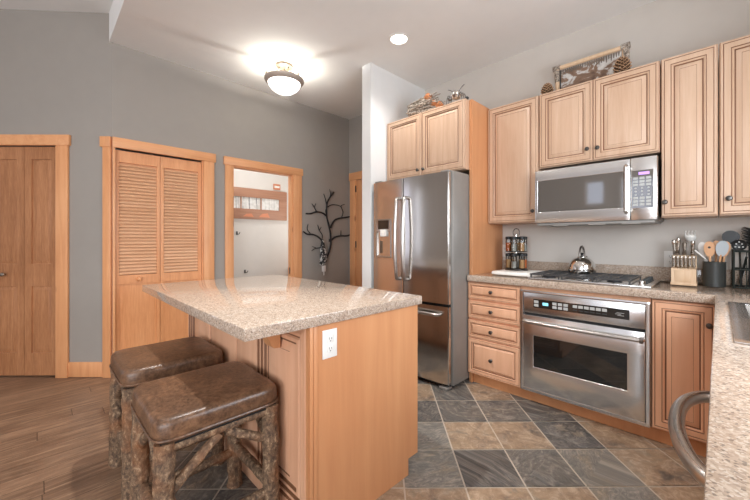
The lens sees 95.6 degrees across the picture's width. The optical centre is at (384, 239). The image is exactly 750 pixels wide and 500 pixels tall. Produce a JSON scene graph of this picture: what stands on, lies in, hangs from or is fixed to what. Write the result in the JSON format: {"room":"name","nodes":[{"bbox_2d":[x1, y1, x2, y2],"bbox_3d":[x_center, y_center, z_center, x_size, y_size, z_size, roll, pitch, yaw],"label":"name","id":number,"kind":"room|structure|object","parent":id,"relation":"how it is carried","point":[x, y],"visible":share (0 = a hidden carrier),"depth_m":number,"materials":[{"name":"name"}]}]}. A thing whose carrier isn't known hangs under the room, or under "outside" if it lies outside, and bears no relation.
{"room":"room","nodes":[
{"label":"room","id":0,"kind":"room"},
{"bbox_2d":[0,0,112,12],"bbox_3d":[-2.917,-2.187,-0.471,9.900,0.382,5.637,0,0,45],"label":"ceiling","id":1,"kind":"structure","parent":0,"point":[94,6],"depth_m":2.92,"materials":[{"name":"white paint"}]},
{"bbox_2d":[0,9,122,361],"bbox_3d":[-4.149,-0.640,3.045,3.500,3.700,0.130,0,0,0],"label":"wall","id":2,"kind":"structure","parent":0,"point":[56,66],"depth_m":2.99,"materials":[{"name":"grey paint"}]},
{"bbox_2d":[0,134,70,377],"bbox_3d":[-3.481,0.146,2.995,1.458,2.128,0.075,0,0,0],"label":"door","id":3,"kind":"structure","parent":2,"relation":"in","point":[34,181],"depth_m":3.00,"materials":[{"name":"brown wood"}]},
{"bbox_2d":[68,362,101,376],"bbox_3d":[-2.620,1.141,2.986,0.300,0.131,0.014,0,0,0],"label":"baseboard","id":4,"kind":"structure","parent":2,"relation":"attached to","point":[75,369],"depth_m":2.98,"materials":[{"name":"brown wood"}]},
{"bbox_2d":[0,375,175,499],"bbox_3d":[-2.878,1.240,-0.431,9.700,0.060,5.550,0,0,45],"label":"floor","id":5,"kind":"structure","parent":0,"point":[54,432],"depth_m":2.06,"materials":[{"name":"brown wood"}]},
{"bbox_2d":[123,150,287,277],"bbox_3d":[-2.240,-0.265,4.796,0.120,2.950,3.100,0,0,45],"label":"wall","id":6,"kind":"structure","parent":0,"point":[261,246],"depth_m":5.10,"materials":[{"name":"white paint"}]},
{"bbox_2d":[234,187,286,220],"bbox_3d":[-1.948,-0.526,4.986,0.029,0.448,1.140,0,0,45],"label":"picture frame","id":7,"kind":"object","parent":6,"relation":"attached to","point":[249,203],"visible":0.78,"depth_m":5.07,"materials":[{"name":"brown wood"}]},
{"bbox_2d":[234,196,239,207],"bbox_3d":[-2.164,-0.535,4.777,0.008,0.170,0.280,0,0,45],"label":"picture","id":8,"kind":"object","parent":7,"relation":"attached to","point":[236,198],"depth_m":4.84,"materials":[{"name":"white paper"}]},
{"bbox_2d":[242,197,259,209],"bbox_3d":[-1.955,-0.535,4.989,0.008,0.170,0.285,0,0,45],"label":"picture","id":9,"kind":"object","parent":7,"relation":"attached to","point":[248,203],"depth_m":4.98,"materials":[{"name":"white paper"}]},
{"bbox_2d":[262,198,278,210],"bbox_3d":[-1.745,-0.535,5.203,0.008,0.170,0.285,0,0,45],"label":"picture","id":10,"kind":"object","parent":7,"relation":"attached to","point":[268,204],"depth_m":5.20,"materials":[{"name":"white paper"}]},
{"bbox_2d":[273,184,279,189],"bbox_3d":[-1.667,-0.819,5.282,0.015,0.087,0.115,0,0,45],"label":"plaque","id":11,"kind":"object","parent":6,"relation":"attached to","point":[275,186],"visible":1,"depth_m":5.27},
{"bbox_2d":[112,42,348,284],"bbox_3d":[-1.482,-0.640,3.984,0.080,3.700,2.695,0,0,45],"label":"wall","id":12,"kind":"structure","parent":0,"point":[156,100],"depth_m":3.76,"materials":[{"name":"grey paint"}]},
{"bbox_2d":[99,136,215,377],"bbox_3d":[-2.141,0.152,3.289,0.111,2.115,0.941,0,0,45],"label":"door","id":13,"kind":"structure","parent":12,"relation":"in","point":[158,211],"depth_m":3.20,"materials":[{"name":"brown wood"}]},
{"bbox_2d":[223,156,302,277],"bbox_3d":[-1.415,0.154,4.035,0.110,2.112,0.973,0,0,45],"label":"door frame","id":14,"kind":"structure","parent":12,"relation":"in","point":[294,175],"depth_m":4.14,"materials":[{"name":"brown wood"}]},
{"bbox_2d":[303,189,349,257],"bbox_3d":[-0.771,-0.174,4.621,0.040,1.028,0.772,0,0,45],"label":"tree","id":15,"kind":"object","parent":12,"relation":"attached to","point":[327,206],"visible":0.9,"depth_m":4.63,"materials":[{"name":"metal"}]},
{"bbox_2d":[319,239,326,274],"bbox_3d":[-0.811,0.235,4.528,0.051,0.480,0.124,0,0,45],"label":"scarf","id":16,"kind":"object","parent":15,"relation":"hanging from","point":[323,255],"visible":1,"depth_m":4.51,"materials":[{"name":"fabric"}]},
{"bbox_2d":[109,0,655,118],"bbox_3d":[-0.188,-2.215,2.805,5.800,0.950,2.863,0,0,45],"label":"ceiling","id":17,"kind":"structure","parent":0,"point":[329,43],"depth_m":2.87,"materials":[{"name":"white paint"}]},
{"bbox_2d":[264,61,303,95],"bbox_3d":[-0.996,-1.598,3.394,0.384,0.282,0.384,0,0,45],"label":"ceiling lamp","id":18,"kind":"object","parent":17,"relation":"attached to","point":[284,82],"visible":1,"depth_m":3.31,"materials":[{"name":"glass"}]},
{"bbox_2d":[388,33,409,44],"bbox_3d":[0.128,-1.736,2.945,0.184,0.006,0.184,0,0,45],"label":"recessed light","id":19,"kind":"object","parent":17,"relation":"in","point":[396,38],"visible":1,"depth_m":2.94,"materials":[{"name":"white glass"}]},
{"bbox_2d":[362,62,424,288],"bbox_3d":[0.126,-0.265,3.687,0.125,2.950,0.865,0,0,45],"label":"wall","id":20,"kind":"structure","parent":0,"point":[386,96],"depth_m":3.41,"materials":[{"name":"white paint"}]},
{"bbox_2d":[174,378,705,499],"bbox_3d":[0.135,1.212,2.427,4.530,0.003,2.750,0,0,45],"label":"floor","id":21,"kind":"structure","parent":0,"point":[477,441],"depth_m":1.87,"materials":[{"name":"tile"}]},
{"bbox_2d":[108,336,224,499],"bbox_3d":[-1.172,0.900,1.839,0.455,0.620,0.462,0,0,45],"label":"bar stool","id":22,"kind":"object","parent":21,"relation":"on","point":[132,367],"visible":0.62,"depth_m":1.73,"materials":[{"name":"brown leather"}]},
{"bbox_2d":[111,336,222,387],"bbox_3d":[-1.172,0.635,1.839,0.446,0.090,0.452,0,0,45],"label":"seat cushion","id":23,"kind":"object","parent":22,"relation":"on","point":[132,367],"depth_m":1.73,"materials":[{"name":"leather"}]},
{"bbox_2d":[129,361,279,499],"bbox_3d":[-0.739,0.900,1.409,0.455,0.620,0.462,0,0,45],"label":"bar stool","id":24,"kind":"object","parent":21,"relation":"on","point":[170,414],"visible":1,"depth_m":1.34,"materials":[{"name":"leather"}]},
{"bbox_2d":[132,361,276,443],"bbox_3d":[-0.739,0.635,1.410,0.446,0.090,0.452,0,0,45],"label":"seat cushion","id":25,"kind":"object","parent":24,"relation":"on","point":[178,408],"depth_m":1.30,"materials":[{"name":"leather"}]},
{"bbox_2d":[188,305,417,499],"bbox_3d":[-0.642,0.775,2.050,1.530,0.868,0.848,0,0,45],"label":"kitchen island","id":26,"kind":"object","parent":21,"relation":"on","point":[348,420],"visible":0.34,"depth_m":1.50,"materials":[{"name":"brown wood"}]},
{"bbox_2d":[142,274,421,341],"bbox_3d":[-0.693,0.318,2.015,1.577,0.044,0.947,0,0,45],"label":"island countertop","id":27,"kind":"structure","parent":26,"relation":"on","point":[250,308],"depth_m":1.66,"materials":[{"name":"stone"}]},
{"bbox_2d":[322,328,336,359],"bbox_3d":[-0.221,0.424,1.389,0.008,0.116,0.072,0,0,45],"label":"wall outlet","id":28,"kind":"object","parent":26,"relation":"attached to","point":[329,337],"visible":1,"depth_m":1.38,"materials":[{"name":"white plastic"}]},
{"bbox_2d":[327,334,332,342],"bbox_3d":[-0.220,0.404,1.387,0.002,0.030,0.028,0,0,45],"label":"receptacle","id":29,"kind":"object","parent":28,"relation":"attached to","point":[329,336],"depth_m":1.39,"materials":[{"name":"white plastic"}]},
{"bbox_2d":[327,344,332,352],"bbox_3d":[-0.220,0.444,1.387,0.002,0.030,0.028,0,0,45],"label":"receptacle","id":30,"kind":"object","parent":28,"relation":"attached to","point":[329,346],"depth_m":1.39,"materials":[{"name":"white plastic"}]},
{"bbox_2d":[374,169,468,390],"bbox_3d":[0.453,0.323,3.260,0.885,1.773,0.896,0,0,45],"label":"refrigerator","id":31,"kind":"object","parent":21,"relation":"on","point":[421,222],"visible":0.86,"depth_m":2.85,"materials":[{"name":"metal"}]},
{"bbox_2d":[469,99,502,381],"bbox_3d":[0.936,0.008,3.093,0.027,2.400,0.572,0,0,45],"label":"end panel","id":32,"kind":"object","parent":21,"relation":"on","point":[485,239],"visible":0.58,"depth_m":2.98,"materials":[{"name":"brown wood"}]},
{"bbox_2d":[468,281,520,387],"bbox_3d":[1.068,0.734,2.924,0.451,0.772,0.624,0,0,45],"label":"base cabinet","id":33,"kind":"object","parent":21,"relation":"on","point":[494,310],"visible":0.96,"depth_m":2.71,"materials":[{"name":"brown wood"}]},
{"bbox_2d":[521,286,651,425],"bbox_3d":[1.516,0.734,2.503,0.775,0.772,0.582,0,0,45],"label":"base cabinet","id":34,"kind":"object","parent":21,"relation":"on","point":[522,287],"visible":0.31,"depth_m":2.17,"materials":[{"name":"brown wood"}]},
{"bbox_2d":[474,374,706,456],"bbox_3d":[1.309,1.165,2.370,1.516,0.088,0.016,0,0,45],"label":"board","id":35,"kind":"object","parent":21,"relation":"on","point":[700,448],"visible":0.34,"depth_m":2.28,"materials":[{"name":"brown wood"}]},
{"bbox_2d":[652,299,714,443],"bbox_3d":[1.885,0.734,2.120,0.284,0.772,0.624,0,0,45],"label":"base cabinet","id":36,"kind":"object","parent":21,"relation":"on","point":[682,332],"visible":0.79,"depth_m":1.93,"materials":[{"name":"brown wood"}]},
{"bbox_2d":[349,0,749,284],"bbox_3d":[1.149,-0.290,3.372,4.690,3.000,0.120,0,0,45],"label":"wall","id":37,"kind":"structure","parent":0,"point":[658,30],"depth_m":2.63,"materials":[{"name":"grey paint"}]},
{"bbox_2d":[349,171,361,286],"bbox_3d":[-0.100,0.130,4.495,1.115,2.160,0.027,0,0,45],"label":"door","id":38,"kind":"structure","parent":37,"relation":"in","point":[354,178],"depth_m":4.78,"materials":[{"name":"brown wood"}]},
{"bbox_2d":[387,98,468,180],"bbox_3d":[0.566,-0.893,3.384,0.905,0.594,0.676,0,0,45],"label":"upper cabinet","id":39,"kind":"object","parent":37,"relation":"attached to","point":[435,140],"visible":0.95,"depth_m":3.10,"materials":[{"name":"brown wood"}]},
{"bbox_2d":[406,92,445,116],"bbox_3d":[0.417,-1.296,3.299,0.440,0.191,0.194,0,0,45],"label":"bundle","id":40,"kind":"object","parent":39,"relation":"on","point":[427,102],"visible":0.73,"depth_m":3.24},
{"bbox_2d":[446,84,465,103],"bbox_3d":[0.632,-1.268,2.982,0.168,0.147,0.096,0,0,45],"label":"insect","id":41,"kind":"object","parent":39,"relation":"on","point":[456,94],"visible":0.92,"depth_m":2.96,"materials":[{"name":"silver metal"}]},
{"bbox_2d":[503,245,508,256],"bbox_3d":[1.162,0.105,3.268,0.072,0.116,0.008,0,0,45],"label":"wall outlet","id":42,"kind":"object","parent":37,"relation":"attached to","point":[504,246],"visible":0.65,"depth_m":3.27,"materials":[{"name":"white plastic"}]},
{"bbox_2d":[488,96,543,224],"bbox_3d":[1.188,-0.660,3.010,0.442,1.030,0.336,0,0,45],"label":"upper cabinet","id":43,"kind":"object","parent":37,"relation":"attached to","point":[513,128],"visible":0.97,"depth_m":2.91,"materials":[{"name":"brown wood"}]},
{"bbox_2d":[540,61,660,170],"bbox_3d":[1.622,-0.875,2.584,0.763,0.600,0.336,0,0,45],"label":"upper cabinet","id":44,"kind":"object","parent":37,"relation":"attached to","point":[616,116],"visible":0.97,"depth_m":2.44,"materials":[{"name":"brown wood"}]},
{"bbox_2d":[541,83,553,94],"bbox_3d":[1.330,-1.227,2.773,0.101,0.102,0.100,0,0,45],"label":"pine cone","id":45,"kind":"object","parent":44,"relation":"on","point":[545,89],"visible":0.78,"depth_m":2.75,"materials":[{"name":"brown plant"}]},
{"bbox_2d":[552,41,630,89],"bbox_3d":[1.592,-1.305,2.642,0.523,0.257,0.049,0,0,45],"label":"picture","id":46,"kind":"object","parent":44,"relation":"on","point":[602,66],"visible":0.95,"depth_m":2.64},
{"bbox_2d":[535,155,663,226],"bbox_3d":[1.583,-0.325,2.546,0.757,0.434,0.444,0,0,45],"label":"microwave","id":47,"kind":"object","parent":44,"relation":"attached to","point":[627,191],"visible":0.99,"depth_m":2.38,"materials":[{"name":"metal"}]},
{"bbox_2d":[613,56,631,72],"bbox_3d":[1.683,-1.235,2.405,0.114,0.117,0.112,0,0,45],"label":"pine cone","id":48,"kind":"object","parent":44,"relation":"on","point":[622,63],"visible":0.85,"depth_m":2.38,"materials":[{"name":"brown plant"}]},
{"bbox_2d":[502,260,747,285],"bbox_3d":[1.904,0.245,2.528,2.139,0.102,0.019,0,0,45],"label":"backsplash","id":49,"kind":"structure","parent":37,"relation":"attached to","point":[658,273],"depth_m":2.54,"materials":[{"name":"stone"}]},
{"bbox_2d":[664,251,672,266],"bbox_3d":[2.032,0.138,2.413,0.072,0.116,0.008,0,0,45],"label":"wall outlet","id":50,"kind":"object","parent":37,"relation":"attached to","point":[667,254],"visible":0.66,"depth_m":2.42,"materials":[{"name":"white plastic"}]},
{"bbox_2d":[661,44,717,218],"bbox_3d":[1.993,-0.660,2.219,0.266,1.030,0.336,0,0,45],"label":"upper cabinet","id":51,"kind":"object","parent":37,"relation":"attached to","point":[689,80],"visible":1,"depth_m":2.12,"materials":[{"name":"brown wood"}]},
{"bbox_2d":[719,34,749,217],"bbox_3d":[2.247,-0.660,1.969,0.436,1.030,0.336,0,0,45],"label":"upper cabinet","id":52,"kind":"object","parent":37,"relation":"attached to","point":[734,54],"visible":1,"depth_m":1.98,"materials":[{"name":"brown wood"}]},
{"bbox_2d":[521,289,650,427],"bbox_3d":[1.462,0.744,2.448,0.772,0.744,0.598,0,0,45],"label":"oven","id":53,"kind":"object","parent":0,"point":[593,353],"visible":0.98,"depth_m":2.23,"materials":[{"name":"metal"}]},
{"bbox_2d":[467,260,749,499],"bbox_3d":[0.710,0.270,1.333,2.167,0.152,3.397,0,0,45],"label":"countertop","id":54,"kind":"structure","parent":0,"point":[727,470],"depth_m":0.85,"materials":[{"name":"stone"}]},
{"bbox_2d":[492,269,540,276],"bbox_3d":[1.153,0.281,2.919,0.323,0.028,0.340,0,0,45],"label":"cutting board","id":55,"kind":"object","parent":54,"relation":"on","point":[497,272],"visible":0.64,"depth_m":2.83,"materials":[{"name":"white plastic"}]},
{"bbox_2d":[505,228,527,270],"bbox_3d":[1.164,0.083,2.993,0.192,0.368,0.192,0,0,45],"label":"spice rack","id":56,"kind":"object","parent":55,"relation":"on","point":[509,269],"visible":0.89,"depth_m":2.95,"materials":[{"name":"grey metal"}]},
{"bbox_2d":[505,253,510,267],"bbox_3d":[1.099,0.183,3.003,0.052,0.129,0.052,0,0,45],"label":"spice jar","id":57,"kind":"object","parent":56,"relation":"in","point":[508,261],"visible":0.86,"depth_m":2.98,"materials":[{"name":"clear glass"}]},
{"bbox_2d":[505,236,510,250],"bbox_3d":[1.099,0.036,3.003,0.052,0.129,0.052,0,0,45],"label":"spice jar","id":58,"kind":"object","parent":56,"relation":"in","point":[508,245],"visible":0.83,"depth_m":2.98,"materials":[{"name":"clear glass"}]},
{"bbox_2d":[511,253,516,268],"bbox_3d":[1.122,0.183,2.942,0.052,0.129,0.052,0,0,45],"label":"spice jar","id":59,"kind":"object","parent":56,"relation":"in","point":[513,263],"visible":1,"depth_m":2.93,"materials":[{"name":"clear glass"}]},
{"bbox_2d":[511,236,516,250],"bbox_3d":[1.122,0.036,2.942,0.052,0.129,0.052,0,0,45],"label":"spice jar","id":60,"kind":"object","parent":56,"relation":"in","point":[513,246],"visible":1,"depth_m":2.93,"materials":[{"name":"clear glass"}]},
{"bbox_2d":[519,253,524,268],"bbox_3d":[1.187,0.183,2.931,0.052,0.129,0.052,0,0,45],"label":"spice jar","id":61,"kind":"object","parent":56,"relation":"in","point":[521,262],"visible":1,"depth_m":2.92,"materials":[{"name":"clear glass"}]},
{"bbox_2d":[519,236,524,250],"bbox_3d":[1.187,0.036,2.931,0.052,0.129,0.052,0,0,45],"label":"spice jar","id":62,"kind":"object","parent":56,"relation":"in","point":[521,245],"visible":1,"depth_m":2.92,"materials":[{"name":"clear glass"}]},
{"bbox_2d":[521,253,526,267],"bbox_3d":[1.229,0.183,2.982,0.052,0.129,0.052,0,0,45],"label":"spice jar","id":63,"kind":"object","parent":56,"relation":"in","point":[524,253],"visible":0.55,"depth_m":2.96,"materials":[{"name":"clear glass"}]},
{"bbox_2d":[527,270,660,287],"bbox_3d":[1.520,0.276,2.491,0.745,0.038,0.485,0,0,45],"label":"gas cooktop","id":64,"kind":"object","parent":54,"relation":"in","point":[627,280],"visible":0.94,"depth_m":2.38,"materials":[{"name":"metal"}]},
{"bbox_2d":[568,246,595,273],"bbox_3d":[1.528,0.150,2.627,0.192,0.212,0.192,0,0,2],"label":"kettle","id":65,"kind":"object","parent":64,"relation":"on","point":[581,264],"visible":1,"depth_m":2.57,"materials":[{"name":"silver metal"}]},
{"bbox_2d":[670,255,697,285],"bbox_3d":[1.985,0.200,2.249,0.130,0.190,0.148,0,0,45],"label":"knife block","id":66,"kind":"object","parent":54,"relation":"on","point":[687,276],"visible":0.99,"depth_m":2.21,"materials":[{"name":"beige wood"}]},
{"bbox_2d":[671,240,675,254],"bbox_3d":[1.965,0.077,2.303,0.027,0.153,0.046,0,0,45],"label":"knife","id":67,"kind":"object","parent":66,"relation":"in","point":[672,241],"visible":0.88,"depth_m":2.29,"materials":[{"name":"silver metal"}]},
{"bbox_2d":[672,256,675,266],"bbox_3d":[1.921,0.167,2.254,0.019,0.125,0.037,0,0,45],"label":"knife","id":68,"kind":"object","parent":66,"relation":"in","point":[673,257],"visible":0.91,"depth_m":2.25,"materials":[{"name":"silver metal"}]},
{"bbox_2d":[676,256,679,267],"bbox_3d":[1.935,0.167,2.240,0.019,0.125,0.037,0,0,45],"label":"knife","id":69,"kind":"object","parent":66,"relation":"in","point":[677,257],"visible":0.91,"depth_m":2.23,"materials":[{"name":"silver metal"}]},
{"bbox_2d":[676,238,680,254],"bbox_3d":[1.979,0.069,2.287,0.027,0.168,0.049,0,0,45],"label":"knife","id":70,"kind":"object","parent":66,"relation":"in","point":[678,240],"visible":0.87,"depth_m":2.28,"materials":[{"name":"silver metal"}]},
{"bbox_2d":[680,256,682,267],"bbox_3d":[1.949,0.167,2.227,0.019,0.125,0.037,0,0,45],"label":"knife","id":71,"kind":"object","parent":66,"relation":"in","point":[681,257],"visible":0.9,"depth_m":2.22,"materials":[{"name":"silver metal"}]},
{"bbox_2d":[682,242,686,254],"bbox_3d":[2.003,0.083,2.267,0.024,0.141,0.043,0,0,45],"label":"knife","id":72,"kind":"object","parent":66,"relation":"in","point":[684,244],"visible":0.9,"depth_m":2.26,"materials":[{"name":"silver metal"}]},
{"bbox_2d":[684,256,687,267],"bbox_3d":[1.963,0.167,2.213,0.019,0.125,0.037,0,0,45],"label":"knife","id":73,"kind":"object","parent":66,"relation":"in","point":[685,257],"visible":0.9,"depth_m":2.21,"materials":[{"name":"silver metal"}]},
{"bbox_2d":[688,256,691,267],"bbox_3d":[1.977,0.167,2.199,0.019,0.125,0.037,0,0,45],"label":"knife","id":74,"kind":"object","parent":66,"relation":"in","point":[689,257],"visible":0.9,"depth_m":2.19,"materials":[{"name":"silver metal"}]},
{"bbox_2d":[690,240,694,255],"bbox_3d":[2.032,0.079,2.238,0.025,0.148,0.045,0,0,45],"label":"knife","id":75,"kind":"object","parent":66,"relation":"in","point":[692,243],"visible":0.88,"depth_m":2.23,"materials":[{"name":"silver metal"}]},
{"bbox_2d":[692,256,695,267],"bbox_3d":[1.991,0.167,2.186,0.019,0.125,0.037,0,0,45],"label":"knife","id":76,"kind":"object","parent":66,"relation":"in","point":[693,257],"visible":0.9,"depth_m":2.18,"materials":[{"name":"silver metal"}]},
{"bbox_2d":[684,231,695,251],"bbox_3d":[2.054,0.117,2.280,0.061,0.355,0.077,0,0,45],"label":"server","id":77,"kind":"object","parent":54,"relation":"on","point":[689,238],"visible":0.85,"depth_m":2.27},
{"bbox_2d":[703,261,725,287],"bbox_3d":[2.080,0.216,2.141,0.109,0.159,0.109,0,0,45],"label":"utensil crock","id":78,"kind":"object","parent":54,"relation":"on","point":[714,273],"visible":0.95,"depth_m":2.10,"materials":[{"name":"black ceramic"}]},
{"bbox_2d":[698,242,705,260],"bbox_3d":[2.061,0.150,2.189,0.012,0.270,0.058,0,0,-39],"label":"serving spoon","id":79,"kind":"object","parent":78,"relation":"in","point":[701,244],"visible":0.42,"depth_m":2.19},
{"bbox_2d":[704,241,714,261],"bbox_3d":[2.043,0.147,2.136,0.052,0.276,0.043,0,0,45],"label":"wooden spoon","id":80,"kind":"object","parent":78,"relation":"in","point":[709,247],"visible":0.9,"depth_m":2.12,"materials":[{"name":"brown wood"}]},
{"bbox_2d":[713,241,718,261],"bbox_3d":[2.092,0.145,2.140,0.042,0.280,0.016,0,0,45],"label":"wooden spatula","id":81,"kind":"object","parent":78,"relation":"in","point":[714,242],"visible":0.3,"depth_m":2.14,"materials":[{"name":"brown wood"}]},
{"bbox_2d":[716,241,728,261],"bbox_3d":[2.067,0.145,2.092,0.040,0.280,0.078,0,0,-10],"label":"spatula","id":82,"kind":"object","parent":78,"relation":"in","point":[722,247],"visible":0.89,"depth_m":2.08,"materials":[{"name":"grey plastic"}]},
{"bbox_2d":[722,241,730,261],"bbox_3d":[2.113,0.147,2.109,0.015,0.275,0.054,0,0,-34],"label":"wooden spoon","id":83,"kind":"object","parent":78,"relation":"in","point":[727,253],"visible":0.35,"depth_m":2.10,"materials":[{"name":"brown wood"}]},
{"bbox_2d":[721,231,739,261],"bbox_3d":[2.135,0.115,2.131,0.134,0.343,0.017,0,0,37],"label":"turner","id":84,"kind":"object","parent":78,"relation":"in","point":[729,236],"visible":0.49,"depth_m":2.11,"materials":[{"name":"black plastic"}]},
{"bbox_2d":[728,301,749,344],"bbox_3d":[1.507,0.381,1.098,0.544,0.179,0.884,0,0,45],"label":"sink","id":85,"kind":"object","parent":54,"relation":"in","point":[739,312],"visible":1,"depth_m":1.21,"materials":[{"name":"metal"}]},
{"bbox_2d":[731,249,749,288],"bbox_3d":[2.251,0.177,2.039,0.231,0.234,0.167,0,0,45],"label":"wire rack","id":86,"kind":"object","parent":54,"relation":"on","point":[733,268],"visible":0.98,"depth_m":2.06,"materials":[{"name":"metal"}]},
{"bbox_2d":[731,240,746,285],"bbox_3d":[2.161,0.141,2.070,0.068,0.283,0.029,0,0,45],"label":"slotted spoon","id":87,"kind":"object","parent":86,"relation":"in","point":[739,245],"visible":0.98,"depth_m":2.06,"materials":[{"name":"black plastic"}]},
{"bbox_2d":[731,240,746,250],"bbox_3d":[2.159,0.034,2.068,0.068,0.067,0.018,0,0,45],"label":"bowl","id":88,"kind":"object","parent":87,"relation":"on","point":[739,245],"depth_m":2.06,"materials":[{"name":"black plastic"}]},
{"bbox_2d":[741,227,749,285],"bbox_3d":[2.248,0.101,2.092,0.073,0.364,0.073,0,0,45],"label":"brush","id":89,"kind":"object","parent":86,"relation":"in","point":[747,231],"visible":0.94,"depth_m":2.09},
{"bbox_2d":[668,391,709,486],"bbox_3d":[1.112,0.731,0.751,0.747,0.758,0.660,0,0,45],"label":"handle","id":90,"kind":"object","parent":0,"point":[678,411],"visible":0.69,"depth_m":0.91,"materials":[{"name":"metal"}]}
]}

